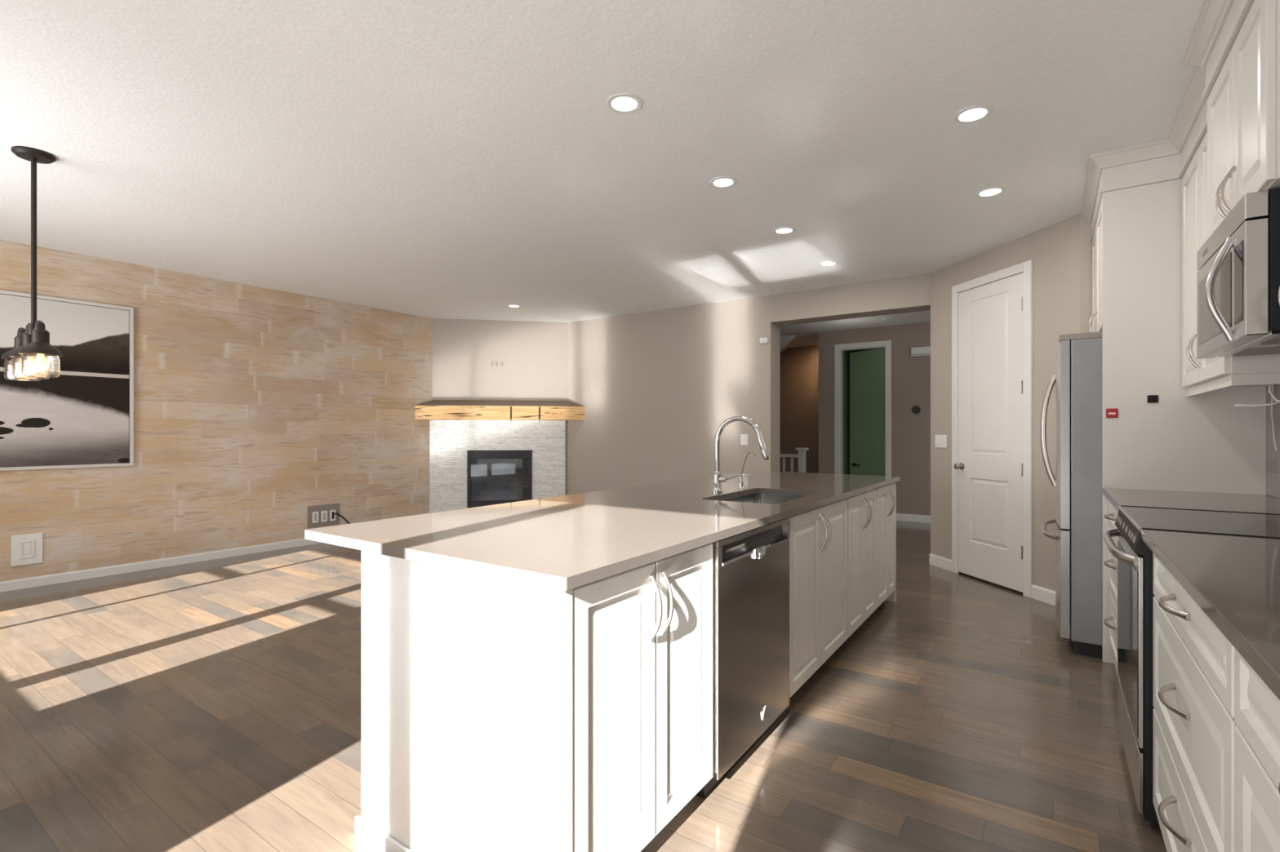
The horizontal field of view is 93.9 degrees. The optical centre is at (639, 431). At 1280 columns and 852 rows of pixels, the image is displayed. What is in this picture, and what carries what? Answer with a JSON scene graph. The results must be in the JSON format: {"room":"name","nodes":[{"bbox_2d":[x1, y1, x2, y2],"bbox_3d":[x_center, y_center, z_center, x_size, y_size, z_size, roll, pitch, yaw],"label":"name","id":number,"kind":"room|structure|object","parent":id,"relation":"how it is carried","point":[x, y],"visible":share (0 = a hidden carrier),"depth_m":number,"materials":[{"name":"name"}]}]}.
{"room":"kitchen","nodes":[
{"label":"kitchen","id":0,"kind":"room"},
{"bbox_2d":[0,240,432,582],"bbox_3d":[-4.414,-0.120,5.572,0.120,2.740,6.190,0,0,34],"label":"wall","id":1,"kind":"structure","parent":0,"point":[255,407],"depth_m":5.92,"materials":[{"name":"light tan wood planks"}]},
{"bbox_2d":[10,532,42,566],"bbox_3d":[-4.882,0.942,4.764,0.019,0.244,0.180,0,0,34],"label":"electrical outlet","id":2,"kind":"object","parent":1,"relation":"in","point":[27,548],"visible":1,"depth_m":4.76,"materials":[{"name":"white plastic"}]},
{"bbox_2d":[0,289,133,471],"bbox_3d":[-5.048,-0.393,4.501,0.040,1.400,1.950,0,0,34],"label":"framed picture","id":3,"kind":"object","parent":1,"relation":"attached to","point":[82,416],"visible":1,"depth_m":4.96,"materials":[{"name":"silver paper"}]},
{"bbox_2d":[0,538,320,592],"bbox_3d":[-4.386,1.211,5.494,0.014,0.078,5.812,0,0,34],"label":"baseboard","id":4,"kind":"structure","parent":1,"relation":"attached to","point":[21,584],"depth_m":5.37,"materials":[{"name":"white paint"}]},
{"bbox_2d":[307,503,339,528],"bbox_3d":[-3.550,0.945,6.712,0.017,0.240,0.347,0,0,34],"label":"outlet","id":5,"kind":"object","parent":1,"relation":"attached to","point":[318,516],"visible":1,"depth_m":6.70,"materials":[{"name":"white plastic"}]},
{"bbox_2d":[312,511,318,523],"bbox_3d":[-3.600,0.957,6.633,0.006,0.124,0.068,0,0,34],"label":"receptacle","id":6,"kind":"object","parent":5,"relation":"attached to","point":[315,514],"depth_m":6.63,"materials":[{"name":"white plastic"}]},
{"bbox_2d":[320,511,327,522],"bbox_3d":[-3.544,0.957,6.714,0.006,0.124,0.068,0,0,34],"label":"receptacle","id":7,"kind":"object","parent":5,"relation":"attached to","point":[323,513],"depth_m":6.71,"materials":[{"name":"white plastic"}]},
{"bbox_2d":[329,510,335,521],"bbox_3d":[-3.489,0.957,6.795,0.006,0.124,0.068,0,0,34],"label":"receptacle","id":8,"kind":"object","parent":5,"relation":"attached to","point":[332,517],"depth_m":6.79,"materials":[{"name":"white plastic"}]},
{"bbox_2d":[333,512,351,524],"bbox_3d":[-3.205,1.087,7.121,0.048,0.321,0.868,0,0,37],"label":"power cord","id":9,"kind":"object","parent":8,"relation":"in","point":[338,514],"visible":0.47,"depth_m":6.83,"materials":[{"name":"black plastic"}]},
{"bbox_2d":[432,318,568,499],"bbox_3d":[-1.875,-0.120,8.126,1.425,2.740,1.348,0,0,34],"label":"wall","id":10,"kind":"structure","parent":0,"point":[535,354],"depth_m":8.04,"materials":[{"name":"beige paint"}]},
{"bbox_2d":[486,359,506,368],"bbox_3d":[-1.927,-0.906,8.026,0.246,0.112,0.009,0,0,-9],"label":"outlet","id":11,"kind":"object","parent":10,"relation":"attached to","point":[491,363],"visible":1,"depth_m":8.02,"materials":[{"name":"white plastic"}]},
{"bbox_2d":[0,520,1166,851],"bbox_3d":[1.265,1.300,5.078,10.050,0.100,11.790,0,0,34],"label":"floor","id":12,"kind":"structure","parent":0,"point":[214,705],"depth_m":2.53,"materials":[{"name":"brown wood"}]},
{"bbox_2d":[354,550,573,851],"bbox_3d":[-0.524,0.807,1.635,0.859,0.886,0.040,0,0,34],"label":"island end panel","id":13,"kind":"object","parent":12,"relation":"on","point":[467,677],"visible":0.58,"depth_m":1.58,"materials":[{"name":"white paint"}]},
{"bbox_2d":[429,419,566,513],"bbox_3d":[-1.886,0.550,8.010,1.786,1.400,0.054,0,0,-9],"label":"fireplace","id":14,"kind":"object","parent":12,"relation":"on","point":[473,464],"visible":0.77,"depth_m":8.00,"materials":[{"name":"white stone"}]},
{"bbox_2d":[414,400,584,420],"bbox_3d":[-1.832,-0.261,7.945,2.175,0.307,0.197,0,0,-9],"label":"mantel","id":15,"kind":"object","parent":14,"relation":"on","point":[433,409],"visible":1,"depth_m":7.88,"materials":[{"name":"brown wood"}]},
{"bbox_2d":[573,542,712,851],"bbox_3d":[-0.174,0.807,1.859,0.609,0.886,0.721,0,0,34],"label":"base cabinet","id":16,"kind":"object","parent":12,"relation":"on","point":[642,636],"visible":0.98,"depth_m":1.65,"materials":[{"name":"white paint"}]},
{"bbox_2d":[695,517,789,798],"bbox_3d":[0.223,0.808,2.442,0.586,0.883,0.678,0,0,34],"label":"dishwasher","id":17,"kind":"object","parent":12,"relation":"on","point":[751,568],"visible":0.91,"depth_m":2.22,"materials":[{"name":"silver metal"}]},
{"bbox_2d":[779,447,808,472],"bbox_3d":[1.840,0.747,9.163,1.465,1.006,0.150,0,0,34],"label":"stair railing","id":18,"kind":"object","parent":12,"relation":"on","point":[801,455],"visible":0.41,"depth_m":8.77,"materials":[{"name":"white paint"}]},
{"bbox_2d":[789,498,847,698],"bbox_3d":[0.681,0.807,3.108,0.609,0.886,0.920,0,0,34],"label":"base cabinet","id":19,"kind":"object","parent":12,"relation":"on","point":[818,537],"visible":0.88,"depth_m":2.90,"materials":[{"name":"white paint"}]},
{"bbox_2d":[846,488,876,638],"bbox_3d":[1.133,0.807,3.769,0.609,0.886,0.670,0,0,34],"label":"base cabinet","id":20,"kind":"object","parent":12,"relation":"on","point":[861,508],"visible":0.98,"depth_m":3.58,"materials":[{"name":"white paint"}]},
{"bbox_2d":[876,482,895,608],"bbox_3d":[1.487,0.807,4.285,0.609,0.886,0.572,0,0,34],"label":"base cabinet","id":21,"kind":"object","parent":12,"relation":"on","point":[886,495],"visible":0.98,"depth_m":4.13,"materials":[{"name":"white paint"}]},
{"bbox_2d":[304,471,899,591],"bbox_3d":[0.389,0.347,3.201,1.166,0.031,3.678,0,0,34],"label":"countertop","id":22,"kind":"structure","parent":21,"relation":"on","point":[563,543],"depth_m":2.08,"materials":[{"name":"beige stone"}]},
{"bbox_2d":[711,416,769,493],"bbox_3d":[0.530,0.126,3.170,0.327,0.413,0.060,0,0,34],"label":"kitchen faucet","id":23,"kind":"object","parent":22,"relation":"on","point":[718,479],"visible":1,"depth_m":3.21,"materials":[{"name":"silver metal"}]},
{"bbox_2d":[737,451,755,488],"bbox_3d":[0.622,0.221,3.384,0.060,0.222,0.214,0,0,-17],"label":"faucet","id":24,"kind":"object","parent":22,"relation":"on","point":[740,481],"visible":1,"depth_m":3.45,"materials":[{"name":"silver metal"}]},
{"bbox_2d":[720,493,804,504],"bbox_3d":[0.648,0.462,3.107,0.422,0.196,0.742,0,0,34],"label":"sink","id":25,"kind":"object","parent":22,"relation":"in","point":[767,499],"visible":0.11,"depth_m":3.44,"materials":[{"name":"silver metal"}]},
{"bbox_2d":[884,482,896,602],"bbox_3d":[1.533,0.807,4.614,0.826,0.886,0.018,0,0,34],"label":"panel","id":26,"kind":"object","parent":12,"relation":"on","point":[892,597],"visible":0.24,"depth_m":4.38,"materials":[{"name":"white paint"}]},
{"bbox_2d":[1040,331,1102,658],"bbox_3d":[2.923,0.351,3.555,0.902,1.797,0.920,0,0,34],"label":"refrigerator","id":27,"kind":"object","parent":12,"relation":"on","point":[1077,378],"visible":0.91,"depth_m":3.33,"materials":[{"name":"grey metal"}]},
{"bbox_2d":[1103,501,1119,679],"bbox_3d":[2.491,0.794,2.678,0.643,0.911,0.938,0,0,34],"label":"base cabinet","id":28,"kind":"object","parent":12,"relation":"on","point":[1113,512],"visible":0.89,"depth_m":2.98,"materials":[{"name":"white paint"}]},
{"bbox_2d":[1102,488,1279,514],"bbox_3d":[2.498,0.323,2.672,0.629,0.031,0.944,0,0,34],"label":"countertop","id":29,"kind":"structure","parent":28,"relation":"on","point":[1247,503],"depth_m":2.67,"materials":[{"name":"grey stone"}]},
{"bbox_2d":[1102,178,1266,663],"bbox_3d":[2.773,-0.022,3.071,0.631,2.544,0.022,0,0,34],"label":"gable panel","id":30,"kind":"object","parent":12,"relation":"on","point":[1205,442],"visible":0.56,"depth_m":3.12,"materials":[{"name":"white paint"}]},
{"bbox_2d":[1106,408,1118,417],"bbox_3d":[2.537,-0.097,3.215,0.051,0.050,0.008,0,0,34],"label":"magnet","id":31,"kind":"object","parent":30,"relation":"attached to","point":[1110,413],"visible":1,"depth_m":3.21,"materials":[{"name":"red plastic"}]},
{"bbox_2d":[1146,395,1158,403],"bbox_3d":[2.675,-0.168,3.120,0.043,0.040,0.008,0,0,34],"label":"sensor","id":32,"kind":"object","parent":30,"relation":"attached to","point":[1150,398],"visible":1,"depth_m":3.12,"materials":[{"name":"black plastic"}]},
{"bbox_2d":[1103,505,1279,824],"bbox_3d":[2.003,0.777,2.010,0.690,0.946,0.696,0,0,34],"label":"range","id":33,"kind":"object","parent":12,"relation":"on","point":[1134,557],"visible":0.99,"depth_m":1.98,"materials":[{"name":"silver metal"}]},
{"bbox_2d":[1120,505,1279,538],"bbox_3d":[2.031,0.311,1.991,0.622,0.014,0.695,0,0,34],"label":"cooktop","id":34,"kind":"object","parent":33,"relation":"in","point":[1259,525],"depth_m":2.04,"materials":[{"name":"black glass"}]},
{"bbox_2d":[1152,552,1237,851],"bbox_3d":[1.541,0.794,1.291,0.643,0.911,0.992,0,0,34],"label":"base cabinet","id":35,"kind":"object","parent":12,"relation":"on","point":[1194,724],"visible":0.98,"depth_m":1.36,"materials":[{"name":"white paint"}]},
{"bbox_2d":[1141,528,1279,701],"bbox_3d":[1.284,0.323,0.900,0.629,0.031,1.936,0,0,34],"label":"countertop","id":36,"kind":"structure","parent":35,"relation":"on","point":[1234,580],"depth_m":1.21,"materials":[{"name":"beige stone"}]},
{"bbox_2d":[1235,648,1279,851],"bbox_3d":[0.999,0.794,0.500,0.644,0.911,0.915,0,0,34],"label":"base cabinet","id":37,"kind":"object","parent":12,"relation":"on","point":[1257,708],"visible":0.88,"depth_m":0.93,"materials":[{"name":"white paint"}]},
{"bbox_2d":[0,0,1205,347],"bbox_3d":[1.265,-1.540,5.078,10.050,0.100,11.790,0,0,34],"label":"ceiling","id":38,"kind":"structure","parent":0,"point":[442,159],"depth_m":3.03,"materials":[{"name":"paint"}]},
{"bbox_2d":[1,146,62,381],"bbox_3d":[-3.289,-0.887,3.233,0.548,1.204,0.170,0,0,34],"label":"pendant light","id":39,"kind":"object","parent":38,"relation":"hanging from","point":[33,348],"visible":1,"depth_m":3.19,"materials":[{"name":"black metal"}]},
{"bbox_2d":[506,304,520,307],"bbox_3d":[-1.496,-1.487,7.108,0.164,0.006,0.164,0,0,34],"label":"recessed light","id":40,"kind":"object","parent":38,"relation":"in","point":[508,305],"visible":1,"depth_m":7.08,"materials":[{"name":"white plastic"}]},
{"bbox_2d":[606,93,642,113],"bbox_3d":[-0.071,-1.487,2.716,0.164,0.006,0.164,0,0,34],"label":"recessed light","id":41,"kind":"object","parent":38,"relation":"in","point":[621,103],"visible":1,"depth_m":2.71,"materials":[{"name":"white plastic"}]},
{"bbox_2d":[709,176,737,188],"bbox_3d":[0.497,-1.487,3.575,0.164,0.006,0.164,0,0,34],"label":"recessed light","id":42,"kind":"object","parent":38,"relation":"in","point":[721,182],"visible":1,"depth_m":3.57,"materials":[{"name":"white plastic"}]},
{"bbox_2d":[773,226,795,234],"bbox_3d":[1.069,-1.487,4.436,0.164,0.006,0.164,0,0,34],"label":"recessed light","id":43,"kind":"object","parent":38,"relation":"in","point":[781,230],"visible":1,"depth_m":4.43,"materials":[{"name":"white plastic"}]},
{"bbox_2d":[818,261,837,266],"bbox_3d":[1.671,-1.487,5.313,0.164,0.006,0.164,0,0,34],"label":"recessed light","id":44,"kind":"object","parent":38,"relation":"in","point":[825,263],"visible":1,"depth_m":5.31,"materials":[{"name":"white plastic"}]},
{"bbox_2d":[881,315,893,320],"bbox_3d":[3.220,-1.467,7.786,0.140,0.044,0.140,0,0,34],"label":"smoke detector","id":45,"kind":"object","parent":38,"relation":"attached to","point":[885,317],"visible":1,"depth_m":7.74,"materials":[{"name":"white plastic"}]},
{"bbox_2d":[953,104,992,124],"bbox_3d":[1.563,-1.487,2.809,0.164,0.006,0.164,0,0,34],"label":"recessed light","id":46,"kind":"object","parent":38,"relation":"in","point":[974,113],"visible":1,"depth_m":2.80,"materials":[{"name":"white plastic"}]},
{"bbox_2d":[975,186,1005,197],"bbox_3d":[2.179,-1.487,3.721,0.164,0.006,0.164,0,0,34],"label":"recessed light","id":47,"kind":"object","parent":38,"relation":"in","point":[991,191],"visible":1,"depth_m":3.72,"materials":[{"name":"white plastic"}]},
{"bbox_2d":[568,273,930,494],"bbox_3d":[0.963,-0.120,7.024,4.503,2.740,0.280,0,0,34],"label":"wall","id":48,"kind":"structure","parent":0,"point":[655,389],"depth_m":7.13,"materials":[{"name":"beige paint"}]},
{"bbox_2d":[740,434,747,444],"bbox_3d":[1.168,0.095,6.707,0.085,0.120,0.010,0,0,34],"label":"light switch","id":49,"kind":"object","parent":48,"relation":"attached to","point":[744,437],"visible":1,"depth_m":6.70,"materials":[{"name":"white plastic"}]},
{"bbox_2d":[760,337,768,343],"bbox_3d":[1.358,-0.995,6.560,0.090,0.060,0.037,0,0,34],"label":"sensor","id":50,"kind":"object","parent":48,"relation":"attached to","point":[762,340],"visible":1,"depth_m":6.54,"materials":[{"name":"white plastic"}]},
{"bbox_2d":[779,345,818,473],"bbox_3d":[1.768,-0.120,9.018,1.729,2.740,3.920,0,0,34],"label":"wall","id":51,"kind":"structure","parent":0,"point":[798,366],"depth_m":10.56,"materials":[{"name":"beige paint"}]},
{"bbox_2d":[779,334,796,353],"bbox_3d":[2.508,-1.240,9.966,0.680,0.500,1.280,0,0,34],"label":"trim","id":52,"kind":"structure","parent":51,"relation":"attached to","point":[784,341],"depth_m":9.38,"materials":[{"name":"paint"}]},
{"bbox_2d":[818,321,930,515],"bbox_3d":[5.225,-0.120,7.342,6.071,2.740,0.120,0,0,34],"label":"wall","id":53,"kind":"structure","parent":0,"point":[910,375],"depth_m":8.34,"materials":[{"name":"beige paint"}]},
{"bbox_2d":[834,340,891,475],"bbox_3d":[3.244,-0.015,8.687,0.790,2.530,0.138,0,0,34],"label":"door frame","id":54,"kind":"structure","parent":53,"relation":"in","point":[838,348],"depth_m":8.79,"materials":[{"name":"white paint"}]},
{"bbox_2d":[849,347,884,475],"bbox_3d":[3.321,0.025,8.784,0.097,2.430,0.615,0,0,-31],"label":"hall door","id":55,"kind":"structure","parent":54,"relation":"attached to","point":[867,367],"depth_m":8.76,"materials":[{"name":"green paint"}]},
{"bbox_2d":[896,513,930,523],"bbox_3d":[5.120,1.200,7.333,3.835,0.100,0.014,0,0,34],"label":"baseboard","id":56,"kind":"structure","parent":53,"relation":"attached to","point":[900,517],"depth_m":8.25,"materials":[{"name":"white paint"}]},
{"bbox_2d":[911,405,919,413],"bbox_3d":[3.797,-0.296,8.227,0.104,0.104,0.031,0,0,34],"label":"thermostat","id":57,"kind":"object","parent":53,"relation":"attached to","point":[916,409],"visible":1,"depth_m":8.22,"materials":[{"name":"black plastic"}]},
{"bbox_2d":[911,346,930,356],"bbox_3d":[3.852,-1.090,8.177,0.260,0.120,0.052,0,0,34],"label":"door chime","id":58,"kind":"object","parent":53,"relation":"attached to","point":[918,351],"visible":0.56,"depth_m":8.16,"materials":[{"name":"white plastic"}]},
{"bbox_2d":[930,213,1092,591],"bbox_3d":[3.084,-0.120,4.669,0.548,2.740,2.363,0,0,-22],"label":"wall","id":59,"kind":"structure","parent":0,"point":[1060,253],"depth_m":4.45,"materials":[{"name":"beige paint"}]},
{"bbox_2d":[928,553,951,571],"bbox_3d":[2.755,1.200,5.456,0.014,0.100,0.335,0,0,-11],"label":"baseboard","id":60,"kind":"structure","parent":59,"relation":"attached to","point":[934,560],"depth_m":5.46,"materials":[{"name":"white paint"}]},
{"bbox_2d":[934,435,946,448],"bbox_3d":[2.753,0.093,5.477,0.010,0.118,0.155,0,0,-11],"label":"light switch","id":61,"kind":"object","parent":59,"relation":"attached to","point":[940,441],"visible":1,"depth_m":5.47,"materials":[{"name":"white plastic"}]},
{"bbox_2d":[951,259,1032,598],"bbox_3d":[2.827,-0.018,4.892,0.078,2.535,0.850,0,0,-11],"label":"pantry door","id":62,"kind":"structure","parent":59,"relation":"in","point":[992,323],"depth_m":4.83,"materials":[{"name":"white paint"}]},
{"bbox_2d":[1031,584,1055,605],"bbox_3d":[2.969,1.200,4.316,0.014,0.100,0.405,0,0,-11],"label":"baseboard","id":63,"kind":"structure","parent":59,"relation":"attached to","point":[1047,596],"depth_m":4.37,"materials":[{"name":"white paint"}]},
{"bbox_2d":[1088,200,1102,332],"bbox_3d":[3.032,-0.930,3.483,0.669,0.729,0.946,0,0,34],"label":"upper cabinet","id":64,"kind":"object","parent":59,"relation":"attached to","point":[1096,317],"visible":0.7,"depth_m":3.60,"materials":[{"name":"white paint"}]},
{"bbox_2d":[1089,0,1254,240],"bbox_3d":[1.907,-1.359,2.079,0.347,0.127,4.586,0,0,34],"label":"trim","id":65,"kind":"structure","parent":64,"relation":"attached to","point":[1171,167],"depth_m":2.96,"materials":[{"name":"white paint"}]},
{"bbox_2d":[1081,0,1233,222],"bbox_3d":[1.888,-1.456,2.092,0.393,0.066,4.586,0,0,34],"label":"trim","id":66,"kind":"structure","parent":59,"relation":"attached to","point":[1214,13],"depth_m":2.78,"materials":[{"name":"white paint"}]},
{"bbox_3d":[1.956,-0.120,1.212,0.120,2.740,6.190,0,0,34],"label":"wall","id":67,"kind":"structure","parent":0,"visible":0},
{"bbox_2d":[1181,131,1279,388],"bbox_3d":[2.620,-0.756,2.602,0.352,1.076,0.922,0,0,34],"label":"upper cabinet","id":68,"kind":"object","parent":67,"relation":"attached to","point":[1195,371],"visible":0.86,"depth_m":2.76,"materials":[{"name":"white paint"}]},
{"bbox_2d":[1186,373,1279,396],"bbox_3d":[2.643,-0.196,2.586,0.291,0.042,0.922,0,0,34],"label":"trim","id":69,"kind":"structure","parent":68,"relation":"attached to","point":[1231,380],"depth_m":2.28,"materials":[{"name":"white paint"}]},
{"bbox_2d":[1234,401,1279,406],"bbox_3d":[2.431,-0.156,2.264,0.252,0.124,0.074,0,0,22],"label":"loose wire","id":70,"kind":"object","parent":68,"relation":"hanging from","point":[1276,402],"visible":1,"depth_m":2.28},
{"bbox_2d":[1268,384,1279,402],"bbox_3d":[2.381,-0.149,2.246,0.023,0.086,0.049,0,0,0],"label":"loose wire","id":71,"kind":"object","parent":68,"relation":"hanging from","point":[1269,385],"visible":0.81,"depth_m":2.25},
{"bbox_2d":[1271,385,1278,452],"bbox_3d":[2.898,-0.061,2.731,0.009,0.308,0.147,0,0,41],"label":"loose wire","id":72,"kind":"object","parent":68,"relation":"hanging from","point":[1272,386],"visible":0.97,"depth_m":2.77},
{"bbox_2d":[1207,0,1279,239],"bbox_3d":[2.114,-0.997,1.908,0.404,0.594,0.782,0,0,34],"label":"upper cabinet","id":73,"kind":"object","parent":67,"relation":"attached to","point":[1243,102],"visible":0.88,"depth_m":1.85,"materials":[{"name":"white paint"}]},
{"bbox_2d":[1196,187,1279,359],"bbox_3d":[2.103,-0.487,1.942,0.459,0.420,0.695,0,0,34],"label":"microwave","id":74,"kind":"object","parent":73,"relation":"attached to","point":[1238,264],"visible":1,"depth_m":1.81,"materials":[{"name":"silver metal"}]},
{"bbox_2d":[1266,384,1279,498],"bbox_3d":[2.010,0.045,1.404,0.007,0.522,3.588,0,0,34],"label":"backsplash","id":75,"kind":"structure","parent":67,"relation":"attached to","point":[1273,458],"depth_m":2.79,"materials":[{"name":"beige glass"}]},
{"bbox_2d":[1278,286,1279,305],"bbox_3d":[1.383,-0.756,0.794,0.352,1.076,1.872,0,0,34],"label":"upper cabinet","id":76,"kind":"object","parent":67,"relation":"attached to","point":[1279,286],"visible":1,"depth_m":1.63,"materials":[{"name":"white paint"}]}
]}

